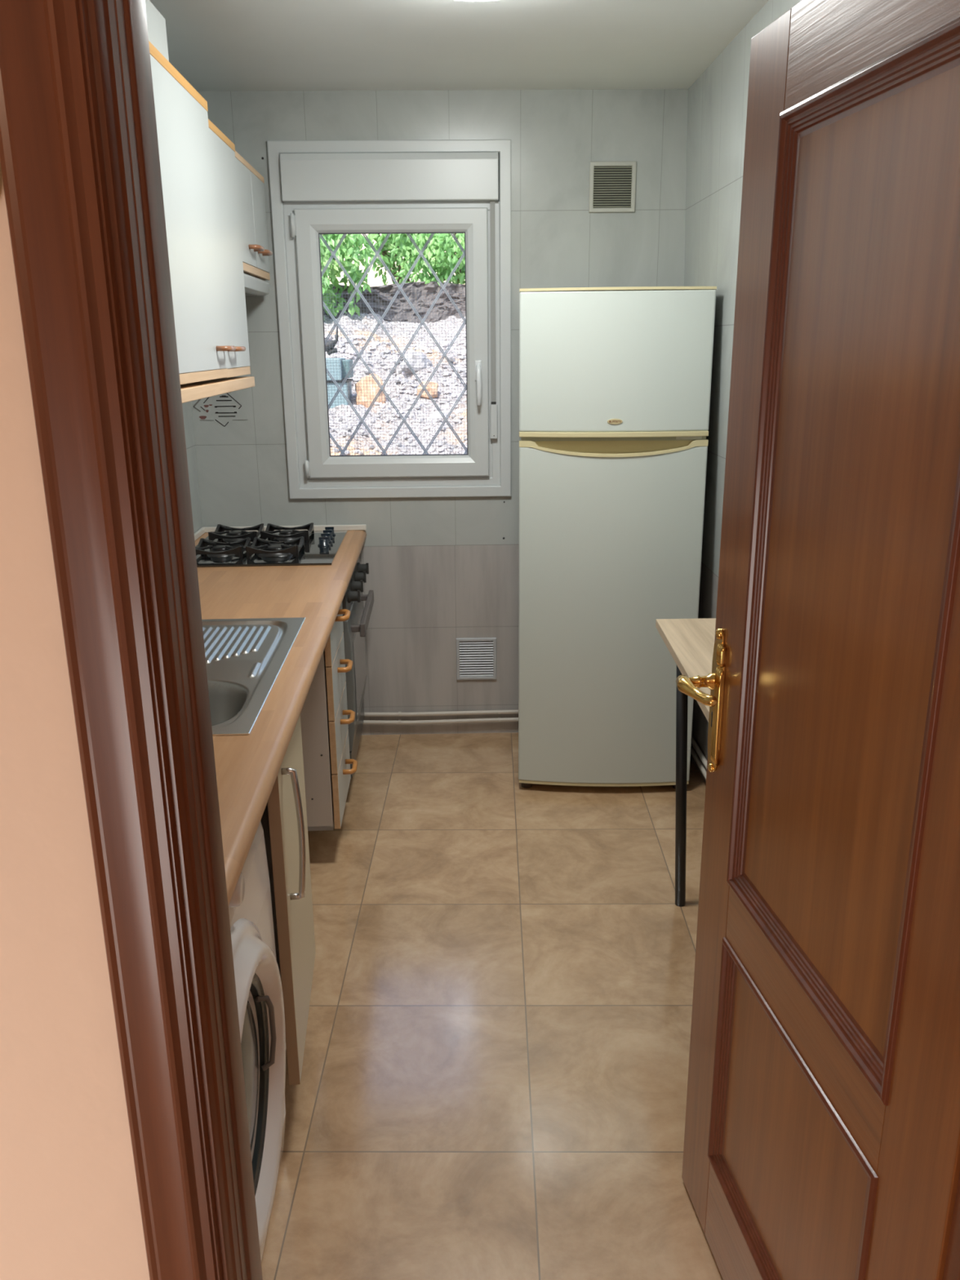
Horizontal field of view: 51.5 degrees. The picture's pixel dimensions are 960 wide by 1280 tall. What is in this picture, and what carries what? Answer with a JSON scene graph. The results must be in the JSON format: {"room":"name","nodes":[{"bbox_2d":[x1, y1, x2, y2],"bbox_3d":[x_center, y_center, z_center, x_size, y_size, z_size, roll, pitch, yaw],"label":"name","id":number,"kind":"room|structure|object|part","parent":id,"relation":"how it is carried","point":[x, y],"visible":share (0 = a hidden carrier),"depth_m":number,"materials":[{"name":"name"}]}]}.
{"room":"kitchen","nodes":[
{"label":"kitchen","id":0,"kind":"room"},
{"bbox_2d":[0,163,149,1279],"bbox_3d":[-0.014,0.118,0.819,3.200,2.337,0.078,-1,17,-1],"label":"wall","id":1,"kind":"structure","parent":0,"point":[70,1208],"depth_m":0.81,"materials":[{"name":"paint"}]},
{"bbox_2d":[0,164,2,195],"bbox_3d":[-0.350,-0.301,0.637,0.080,0.080,0.016,-1,17,-1],"label":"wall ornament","id":2,"kind":"object","parent":1,"relation":"attached to","point":[1,177],"visible":1,"depth_m":0.65,"materials":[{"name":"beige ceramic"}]},
{"bbox_2d":[0,0,959,1279],"bbox_3d":[0.123,0.285,0.869,0.850,1.986,0.102,-1,17,-1],"label":"trim","id":3,"kind":"structure","parent":1,"relation":"attached to","point":[80,161],"depth_m":0.73,"materials":[{"name":"brown wood"}]},
{"bbox_2d":[675,0,959,1279],"bbox_3d":[0.435,0.206,1.255,0.176,1.895,0.735,-3,17,-7],"label":"door","id":4,"kind":"structure","parent":1,"relation":"in","point":[822,1134],"depth_m":1.18,"materials":[{"name":"brown wood"}]},
{"bbox_3d":[0.342,0.077,1.525,0.066,0.027,0.100,-3,17,-7],"label":"lever","id":5,"kind":"part","parent":4,"relation":"part of","materials":[{"name":"gold metal"}]},
{"bbox_3d":[0.443,1.030,1.504,0.036,0.172,0.474,-3,17,-7],"label":"rail","id":6,"kind":"part","parent":4,"relation":"part of","materials":[{"name":"brown wood"}]},
{"bbox_3d":[0.440,0.746,1.419,0.047,0.430,0.482,-3,17,-7],"label":"moulding","id":7,"kind":"part","parent":4,"relation":"part of","materials":[{"name":"brown wood"}]},
{"bbox_3d":[0.440,0.746,1.419,0.016,0.362,0.414,-3,17,-7],"label":"panel","id":8,"kind":"part","parent":4,"relation":"part of","materials":[{"name":"brown wood"}]},
{"bbox_3d":[0.438,0.493,1.344,0.036,0.106,0.474,-3,17,-7],"label":"rail","id":9,"kind":"part","parent":4,"relation":"part of","materials":[{"name":"brown wood"}]},
{"bbox_3d":[0.432,-0.074,1.175,0.047,1.085,0.482,-3,17,-7],"label":"moulding","id":10,"kind":"part","parent":4,"relation":"part of","materials":[{"name":"brown wood"}]},
{"bbox_3d":[0.432,-0.074,1.175,0.016,1.017,0.414,-3,17,-7],"label":"panel","id":11,"kind":"part","parent":4,"relation":"part of","materials":[{"name":"brown wood"}]},
{"bbox_3d":[0.427,-0.647,1.004,0.036,0.118,0.474,-3,17,-7],"label":"rail","id":12,"kind":"part","parent":4,"relation":"part of","materials":[{"name":"brown wood"}]},
{"bbox_2d":[182,401,202,533],"bbox_3d":[-1.094,-0.302,2.259,0.200,2.337,2.974,-1,17,-2],"label":"wall","id":13,"kind":"structure","parent":0,"point":[187,406],"depth_m":3.64,"materials":[{"name":"tile"}]},
{"bbox_2d":[148,40,235,384],"bbox_3d":[-0.817,-0.948,2.303,0.344,0.681,0.695,-1,17,-2],"label":"upper cabinet","id":14,"kind":"object","parent":13,"relation":"attached to","point":[181,111],"visible":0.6,"depth_m":2.34,"materials":[{"name":"grey laminate"}]},
{"bbox_2d":[145,0,168,61],"bbox_3d":[-0.850,-1.301,2.076,0.275,0.120,0.465,-1,17,-2],"label":"box","id":15,"kind":"object","parent":14,"relation":"on","point":[156,22],"visible":0.18,"depth_m":2.21,"materials":[{"name":"grey laminate"}]},
{"bbox_3d":[-0.694,-1.265,2.213,0.023,0.023,0.695,-1,17,-2],"label":"rail","id":16,"kind":"part","parent":14,"relation":"part of","materials":[{"name":"brown wood"}]},
{"bbox_3d":[-0.690,-0.635,2.401,0.021,0.023,0.695,-1,17,-2],"label":"rail","id":17,"kind":"part","parent":14,"relation":"part of","materials":[{"name":"brown wood"}]},
{"bbox_2d":[180,376,254,403],"bbox_3d":[-0.837,-0.651,2.587,0.312,0.030,1.072,-1,17,-2],"label":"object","id":18,"kind":"object","parent":14,"relation":"attached to","point":[190,392],"visible":0.35,"depth_m":2.58,"materials":[{"name":"brown wood"}]},
{"bbox_3d":[-0.672,-0.773,2.640,0.037,0.013,0.102,-1,17,-2],"label":"handle","id":19,"kind":"part","parent":14,"relation":"part of","materials":[{"name":"brown wood"}]},
{"bbox_2d":[208,119,250,377],"bbox_3d":[-0.840,-1.081,2.818,0.340,0.647,0.360,-1,17,-2],"label":"upper cabinet","id":20,"kind":"object","parent":13,"relation":"attached to","point":[222,148],"visible":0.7,"depth_m":2.81,"materials":[{"name":"grey laminate"}]},
{"bbox_3d":[-0.719,-1.384,2.733,0.023,0.020,0.360,-1,17,-2],"label":"rail","id":21,"kind":"part","parent":20,"relation":"part of","materials":[{"name":"brown wood"}]},
{"bbox_3d":[-0.683,-0.819,2.798,0.037,0.013,0.102,-1,17,-2],"label":"handle","id":22,"kind":"part","parent":20,"relation":"part of","materials":[{"name":"brown wood"}]},
{"bbox_3d":[-0.715,-0.785,2.911,0.021,0.023,0.360,-1,17,-2],"label":"rail","id":23,"kind":"part","parent":20,"relation":"part of","materials":[{"name":"brown wood"}]},
{"bbox_2d":[235,151,272,279],"bbox_3d":[-0.860,-1.346,3.198,0.338,0.330,0.510,-1,17,-2],"label":"upper cabinet","id":24,"kind":"object","parent":13,"relation":"attached to","point":[251,186],"visible":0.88,"depth_m":3.18,"materials":[{"name":"grey laminate"}]},
{"bbox_3d":[-0.731,-1.315,3.078,0.018,0.288,0.251,-1,17,-2],"label":"door","id":25,"kind":"part","parent":24,"relation":"part of","materials":[{"name":"grey laminate"}]},
{"bbox_3d":[-0.739,-1.498,3.158,0.023,0.018,0.510,-1,17,-2],"label":"rail","id":26,"kind":"part","parent":24,"relation":"part of","materials":[{"name":"brown wood"}]},
{"bbox_3d":[-0.737,-1.201,3.246,0.021,0.023,0.510,-1,17,-2],"label":"rail","id":27,"kind":"part","parent":24,"relation":"part of","materials":[{"name":"brown wood"}]},
{"bbox_3d":[-0.706,-1.240,3.150,0.037,0.013,0.102,-1,17,-2],"label":"handle","id":28,"kind":"part","parent":24,"relation":"part of","materials":[{"name":"brown wood"}]},
{"bbox_3d":[-0.741,-1.388,3.324,0.018,0.288,0.252,-1,17,-2],"label":"door","id":29,"kind":"part","parent":24,"relation":"part of","materials":[{"name":"grey laminate"}]},
{"bbox_3d":[-0.712,-1.287,3.306,0.037,0.013,0.102,-1,17,-2],"label":"handle","id":30,"kind":"part","parent":24,"relation":"part of","materials":[{"name":"brown wood"}]},
{"bbox_2d":[243,273,269,296],"bbox_3d":[-0.877,-1.158,3.250,0.300,0.048,0.505,-1,17,-2],"label":"extractor hood","id":31,"kind":"object","parent":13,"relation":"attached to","point":[254,286],"visible":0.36,"depth_m":3.28,"materials":[{"name":"white metal"}]},
{"bbox_2d":[191,88,688,734],"bbox_3d":[-0.060,-0.770,3.797,2.350,2.337,0.201,-1,17,-1],"label":"wall","id":32,"kind":"structure","parent":0,"point":[442,571],"depth_m":3.60,"materials":[{"name":"tile"}]},
{"bbox_2d":[266,139,511,499],"bbox_3d":[-0.306,-1.151,3.672,0.833,1.223,0.332,-1,17,-1],"label":"window","id":33,"kind":"structure","parent":32,"relation":"in","point":[376,186],"depth_m":3.51,"materials":[{"name":"white plastic"}]},
{"bbox_3d":[-0.305,-1.060,3.609,0.672,0.931,0.055,-1,17,-1],"label":"sash","id":34,"kind":"part","parent":33,"relation":"part of","materials":[{"name":"white plastic"}]},
{"bbox_2d":[319,233,466,455],"bbox_3d":[-0.309,-1.175,3.713,0.760,1.135,0.020,-1,17,-1],"label":"window grille","id":35,"kind":"object","parent":33,"relation":"attached to","point":[420,252],"visible":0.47,"depth_m":3.73,"materials":[{"name":"grey metal"}]},
{"bbox_2d":[323,292,466,455],"bbox_3d":[-0.308,-0.970,3.797,0.750,0.675,0.001,-1,17,-1],"label":"wire mesh","id":36,"kind":"object","parent":33,"relation":"attached to","point":[378,293],"visible":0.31,"depth_m":3.79,"materials":[{"name":"grey metal"}]},
{"bbox_3d":[-0.005,-0.929,3.599,0.024,0.156,0.052,-1,17,-1],"label":"handle","id":37,"kind":"part","parent":33,"relation":"part of","materials":[{"name":"white metal"}]},
{"bbox_2d":[456,637,496,679],"bbox_3d":[-0.014,0.075,3.942,0.159,0.172,0.009,-1,17,-1],"label":"air vent","id":38,"kind":"object","parent":32,"relation":"in","point":[476,657],"visible":1,"depth_m":3.94,"materials":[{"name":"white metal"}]},
{"bbox_2d":[588,161,636,213],"bbox_3d":[0.461,-1.575,3.461,0.162,0.163,0.009,-1,17,-1],"label":"air vent","id":39,"kind":"object","parent":32,"relation":"in","point":[612,184],"visible":1,"depth_m":3.46,"materials":[{"name":"grey plastic"}]},
{"bbox_2d":[149,0,768,91],"bbox_3d":[-0.036,-1.518,2.005,2.350,0.120,3.210,-1,17,-1],"label":"ceiling","id":40,"kind":"structure","parent":0,"point":[215,45],"depth_m":2.83,"materials":[{"name":"paint"}]},
{"bbox_2d":[459,0,493,1],"bbox_3d":[-0.005,-1.482,2.209,0.340,0.066,0.340,-1,17,-1],"label":"ceiling lamp","id":41,"kind":"object","parent":40,"relation":"attached to","point":[460,0],"visible":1,"depth_m":2.33,"materials":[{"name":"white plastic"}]},
{"bbox_2d":[261,732,723,1279],"bbox_3d":[-0.015,0.808,2.698,2.350,0.060,3.210,-1,17,-1],"label":"floor","id":42,"kind":"structure","parent":0,"point":[493,1086],"depth_m":2.28,"materials":[{"name":"tile"}]},
{"bbox_2d":[228,821,285,1261],"bbox_3d":[-0.626,0.713,1.535,0.604,0.798,0.613,-1,17,-2],"label":"washing machine","id":43,"kind":"object","parent":42,"relation":"on","point":[259,988],"visible":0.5,"depth_m":1.60,"materials":[{"name":"white"}]},
{"bbox_3d":[-0.352,0.678,1.482,0.021,0.356,0.356,-1,17,-2],"label":"porthole glass","id":44,"kind":"part","parent":43,"relation":"part of","materials":[{"name":"grey"}]},
{"bbox_3d":[-0.347,0.638,1.629,0.015,0.141,0.035,11,20,33],"label":"door handle","id":45,"kind":"part","parent":43,"relation":"part of","materials":[{"name":"grey plastic"}]},
{"bbox_2d":[260,715,315,1084],"bbox_3d":[-0.641,0.553,2.068,0.618,0.800,0.476,-1,17,-2],"label":"base cabinet","id":46,"kind":"object","parent":42,"relation":"on","point":[283,820],"visible":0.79,"depth_m":1.93,"materials":[{"name":"grey wood"}]},
{"bbox_3d":[-0.346,0.365,1.866,0.035,0.272,0.012,-2,17,-5],"label":"bow handle","id":47,"kind":"part","parent":46,"relation":"part of","materials":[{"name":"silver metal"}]},
{"bbox_2d":[300,603,358,831],"bbox_3d":[-0.690,0.252,3.079,0.605,0.800,0.369,-1,17,-2],"label":"drawer unit","id":48,"kind":"object","parent":42,"relation":"on","point":[324,721],"visible":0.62,"depth_m":2.95,"materials":[{"name":"grey wood"}]},
{"bbox_3d":[-0.441,-0.052,2.999,0.018,0.157,0.368,-1,17,-2],"label":"drawer","id":49,"kind":"part","parent":48,"relation":"part of","materials":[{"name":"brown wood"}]},
{"bbox_3d":[-0.439,0.105,3.046,0.018,0.164,0.368,-1,17,-2],"label":"drawer","id":50,"kind":"part","parent":48,"relation":"part of","materials":[{"name":"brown wood"}]},
{"bbox_3d":[-0.438,0.265,3.094,0.018,0.164,0.368,-1,17,-2],"label":"drawer","id":51,"kind":"part","parent":48,"relation":"part of","materials":[{"name":"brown wood"}]},
{"bbox_3d":[-0.436,0.431,3.143,0.018,0.176,0.368,-1,17,-2],"label":"drawer","id":52,"kind":"part","parent":48,"relation":"part of","materials":[{"name":"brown wood"}]},
{"bbox_3d":[-0.412,-0.075,2.994,0.042,0.015,0.096,-1,17,-2],"label":"drawer handle","id":53,"kind":"part","parent":48,"relation":"part of","materials":[{"name":"orange wood"}]},
{"bbox_3d":[-0.410,0.079,3.039,0.042,0.015,0.096,-1,17,-2],"label":"drawer handle","id":54,"kind":"part","parent":48,"relation":"part of","materials":[{"name":"orange wood"}]},
{"bbox_3d":[-0.409,0.239,3.087,0.042,0.015,0.096,-1,17,-2],"label":"drawer handle","id":55,"kind":"part","parent":48,"relation":"part of","materials":[{"name":"orange wood"}]},
{"bbox_3d":[-0.407,0.399,3.135,0.042,0.015,0.096,-1,17,-2],"label":"drawer handle","id":56,"kind":"part","parent":48,"relation":"part of","materials":[{"name":"orange wood"}]},
{"bbox_2d":[342,555,373,777],"bbox_3d":[-0.700,0.060,3.550,0.626,0.700,0.590,-1,17,-2],"label":"oven","id":57,"kind":"object","parent":42,"relation":"on","point":[355,628],"visible":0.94,"depth_m":3.39,"materials":[{"name":"grey metal"}]},
{"bbox_2d":[194,524,366,905],"bbox_3d":[-0.681,0.014,2.366,0.618,0.059,2.937,-1,17,-2],"label":"countertop","id":58,"kind":"structure","parent":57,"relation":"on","point":[247,766],"depth_m":2.29,"materials":[{"name":"brown wood"}]},
{"bbox_2d":[201,617,306,735],"bbox_3d":[-0.681,0.135,2.193,0.498,0.162,0.796,-1,17,-2],"label":"sink","id":59,"kind":"object","parent":58,"relation":"in","point":[245,658],"visible":0.26,"depth_m":2.20,"materials":[{"name":"silver metal"}]},
{"bbox_2d":[195,522,347,567],"bbox_3d":[-0.738,-0.341,3.446,0.504,0.047,0.588,-1,17,-2],"label":"gas hob","id":60,"kind":"object","parent":58,"relation":"in","point":[237,547],"visible":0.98,"depth_m":3.36,"materials":[{"name":"black metal"}]},
{"bbox_3d":[-0.865,-0.296,3.327,0.096,0.018,0.096,-1,17,-2],"label":"burner","id":61,"kind":"part","parent":60,"relation":"part of","materials":[{"name":"grey metal"}]},
{"bbox_3d":[-0.876,-0.375,3.591,0.104,0.018,0.104,-1,17,-2],"label":"burner","id":62,"kind":"part","parent":60,"relation":"part of","materials":[{"name":"grey metal"}]},
{"bbox_3d":[-0.683,-0.300,3.334,0.133,0.018,0.133,-1,17,-2],"label":"burner","id":63,"kind":"part","parent":60,"relation":"part of","materials":[{"name":"grey metal"}]},
{"bbox_3d":[-0.694,-0.378,3.597,0.087,0.018,0.087,-1,17,-2],"label":"burner","id":64,"kind":"part","parent":60,"relation":"part of","materials":[{"name":"grey metal"}]},
{"bbox_3d":[-0.542,-0.342,3.449,0.042,0.030,0.042,-1,17,-2],"label":"knob","id":65,"kind":"part","parent":60,"relation":"part of","materials":[{"name":"black plastic"}]},
{"bbox_3d":[-0.544,-0.361,3.513,0.042,0.030,0.042,-1,17,-2],"label":"knob","id":66,"kind":"part","parent":60,"relation":"part of","materials":[{"name":"black plastic"}]},
{"bbox_3d":[-0.547,-0.380,3.576,0.042,0.030,0.042,-1,17,-2],"label":"knob","id":67,"kind":"part","parent":60,"relation":"part of","materials":[{"name":"black plastic"}]},
{"bbox_3d":[-0.550,-0.398,3.639,0.042,0.030,0.042,-1,17,-2],"label":"knob","id":68,"kind":"part","parent":60,"relation":"part of","materials":[{"name":"black plastic"}]},
{"bbox_3d":[-0.451,-0.213,3.479,0.018,0.122,0.590,-1,17,-2],"label":"control panel","id":69,"kind":"part","parent":57,"relation":"part of","materials":[{"name":"grey"}]},
{"bbox_3d":[-0.450,0.342,3.644,0.010,0.090,0.582,-1,17,-2],"label":"panel","id":70,"kind":"part","parent":57,"relation":"part of","materials":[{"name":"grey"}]},
{"bbox_2d":[518,286,716,789],"bbox_3d":[0.434,-0.329,3.463,0.597,1.674,0.478,0,17,2],"label":"refrigerator","id":71,"kind":"object","parent":42,"relation":"on","point":[615,383],"visible":0.96,"depth_m":3.21,"materials":[{"name":"grey paint"}]},
{"bbox_3d":[0.434,0.495,3.505,0.593,0.010,0.074,0,17,2],"label":"trim","id":72,"kind":"part","parent":71,"relation":"part of","materials":[{"name":"beige"}]},
{"bbox_2d":[518,439,708,783],"bbox_3d":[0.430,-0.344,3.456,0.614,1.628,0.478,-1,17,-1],"label":"door","id":73,"kind":"structure","parent":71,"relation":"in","point":[611,531],"depth_m":3.28,"materials":[{"name":"beige metal"}]},
{"bbox_3d":[0.423,-0.654,3.159,0.597,0.016,0.080,0,17,2],"label":"freezer trim","id":74,"kind":"part","parent":71,"relation":"part of","materials":[{"name":"beige plastic"}]},
{"bbox_3d":[0.421,-0.866,3.101,0.597,0.422,0.081,0,17,2],"label":"freezer door","id":75,"kind":"part","parent":71,"relation":"part of","materials":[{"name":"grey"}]},
{"bbox_3d":[0.426,-1.125,3.216,0.597,0.008,0.457,0,17,2],"label":"trim","id":76,"kind":"part","parent":71,"relation":"part of","materials":[{"name":"beige plastic"}]},
{"bbox_2d":[655,617,715,906],"bbox_3d":[0.634,0.425,2.529,0.312,0.761,0.855,-1,17,-1],"label":"side table","id":77,"kind":"object","parent":42,"relation":"on","point":[690,642],"visible":0.26,"depth_m":2.68,"materials":[{"name":"brown wood"}]},
{"bbox_3d":[0.541,0.381,2.720,0.064,0.737,0.090,-1,17,-1],"label":"leg","id":78,"kind":"part","parent":77,"relation":"part of","materials":[{"name":"black metal"}]},
{"bbox_2d":[684,0,801,782],"bbox_3d":[0.935,-0.332,2.298,0.368,2.337,2.970,-1,17,-1],"label":"wall","id":79,"kind":"structure","parent":0,"point":[717,101],"depth_m":3.12,"materials":[{"name":"tile"}]},
{"bbox_2d":[363,717,706,779],"bbox_3d":[-0.031,0.739,2.609,1.696,0.025,2.940,-1,17,-1],"label":"pipe","id":80,"kind":"object","parent":79,"relation":"attached to","point":[399,722],"visible":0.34,"depth_m":3.99,"materials":[{"name":"beige paint"}]},
{"bbox_2d":[364,709,706,769],"bbox_3d":[-0.029,0.707,2.600,1.700,0.023,2.940,-1,17,-1],"label":"pipe","id":81,"kind":"object","parent":79,"relation":"attached to","point":[694,744],"visible":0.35,"depth_m":3.98,"materials":[{"name":"white metal"}]},
{"label":"outside","id":82,"kind":"structure","parent":0,"visible":0},
{"bbox_3d":[-0.383,-4.554,16.356,24.000,1.620,26.040,-1,17,-1],"label":"ground","id":83,"kind":"structure","parent":82,"visible":0},
{"bbox_2d":[328,233,465,286],"bbox_3d":[-1.320,-4.993,12.728,12.000,1.350,0.300,-1,17,-1],"label":"wall","id":84,"kind":"structure","parent":83,"relation":"on","point":[371,281],"depth_m":12.68,"materials":[{"name":"white paint"}]},
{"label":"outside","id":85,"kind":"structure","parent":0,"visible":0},
{"bbox_2d":[324,311,466,455],"bbox_3d":[-0.438,-1.523,5.955,4.600,1.155,4.200,-1,17,-1],"label":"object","id":86,"kind":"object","parent":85,"point":[420,433],"visible":0.08,"depth_m":6.28,"materials":[{"name":"grey gravel"}]},
{"bbox_2d":[325,357,353,408],"bbox_3d":[-0.950,-1.463,6.096,0.336,0.505,0.280,-1,17,-1],"label":"utility box","id":87,"kind":"object","parent":86,"relation":"on","point":[346,367],"visible":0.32,"depth_m":5.96,"materials":[{"name":"grey plastic"}]},
{"bbox_2d":[324,325,337,355],"bbox_3d":[-0.944,-1.792,5.998,0.185,0.190,0.068,-1,17,-1],"label":"cable elbow","id":88,"kind":"object","parent":87,"relation":"on","point":[333,342],"visible":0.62,"depth_m":5.99,"materials":[{"name":"grey rubber"}]},
{"bbox_2d":[320,234,375,320],"bbox_3d":[-1.243,-2.735,7.285,0.965,0.954,0.647,-1,17,-1],"label":"bush","id":89,"kind":"object","parent":86,"relation":"on","point":[346,248],"visible":0.22,"depth_m":7.24,"materials":[{"name":"green plant"}]},
{"bbox_2d":[355,373,386,407],"bbox_3d":[-0.670,-1.502,6.090,0.194,0.256,0.175,-1,17,-1],"label":"rock","id":90,"kind":"object","parent":86,"relation":"on","point":[362,384],"visible":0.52,"depth_m":6.02,"materials":[{"name":"beige stone"}]},
{"bbox_2d":[324,332,466,454],"bbox_3d":[-0.587,-1.456,5.981,1.946,0.858,2.545,-1,17,-1],"label":"rubble","id":91,"kind":"object","parent":86,"relation":"on","point":[397,379],"visible":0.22,"depth_m":6.29,"materials":[{"name":"grey stone"}]},
{"bbox_2d":[400,351,432,375],"bbox_3d":[-0.422,-1.798,6.497,0.247,0.169,0.180,-16,23,-42],"label":"rock","id":92,"kind":"object","parent":86,"relation":"on","point":[423,362],"visible":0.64,"depth_m":6.43,"materials":[{"name":"grey stone"}]},
{"bbox_2d":[417,381,439,399],"bbox_3d":[-0.324,-1.545,6.171,0.140,0.123,0.173,4,17,14],"label":"rock","id":93,"kind":"object","parent":86,"relation":"on","point":[430,388],"visible":0.66,"depth_m":6.11,"materials":[{"name":"beige stone"}]},
{"bbox_2d":[428,410,448,421],"bbox_3d":[-0.244,-1.312,5.865,0.123,0.081,0.096,9,19,29],"label":"rock","id":94,"kind":"object","parent":86,"relation":"on","point":[435,413],"visible":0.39,"depth_m":5.83,"materials":[{"name":"grey stone"}]},
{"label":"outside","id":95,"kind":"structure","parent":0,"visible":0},
{"bbox_2d":[323,281,465,323],"bbox_3d":[-0.533,-3.071,9.704,4.600,0.614,4.627,-1,17,-1],"label":"rock","id":96,"kind":"object","parent":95,"point":[412,288],"visible":0.06,"depth_m":7.69,"materials":[{"name":"stone"}]},
{"bbox_2d":[359,233,450,285],"bbox_3d":[-0.673,-3.511,8.587,0.910,0.997,0.772,-1,17,-1],"label":"bush","id":97,"kind":"object","parent":96,"relation":"on","point":[389,259],"visible":0.09,"depth_m":8.57,"materials":[{"name":"green plant"}]},
{"bbox_2d":[386,233,465,285],"bbox_3d":[-0.144,-3.158,7.789,1.182,0.966,0.778,-1,17,-1],"label":"bush","id":98,"kind":"object","parent":96,"relation":"on","point":[446,242],"visible":0.34,"depth_m":7.68,"materials":[{"name":"green plant"}]}
]}

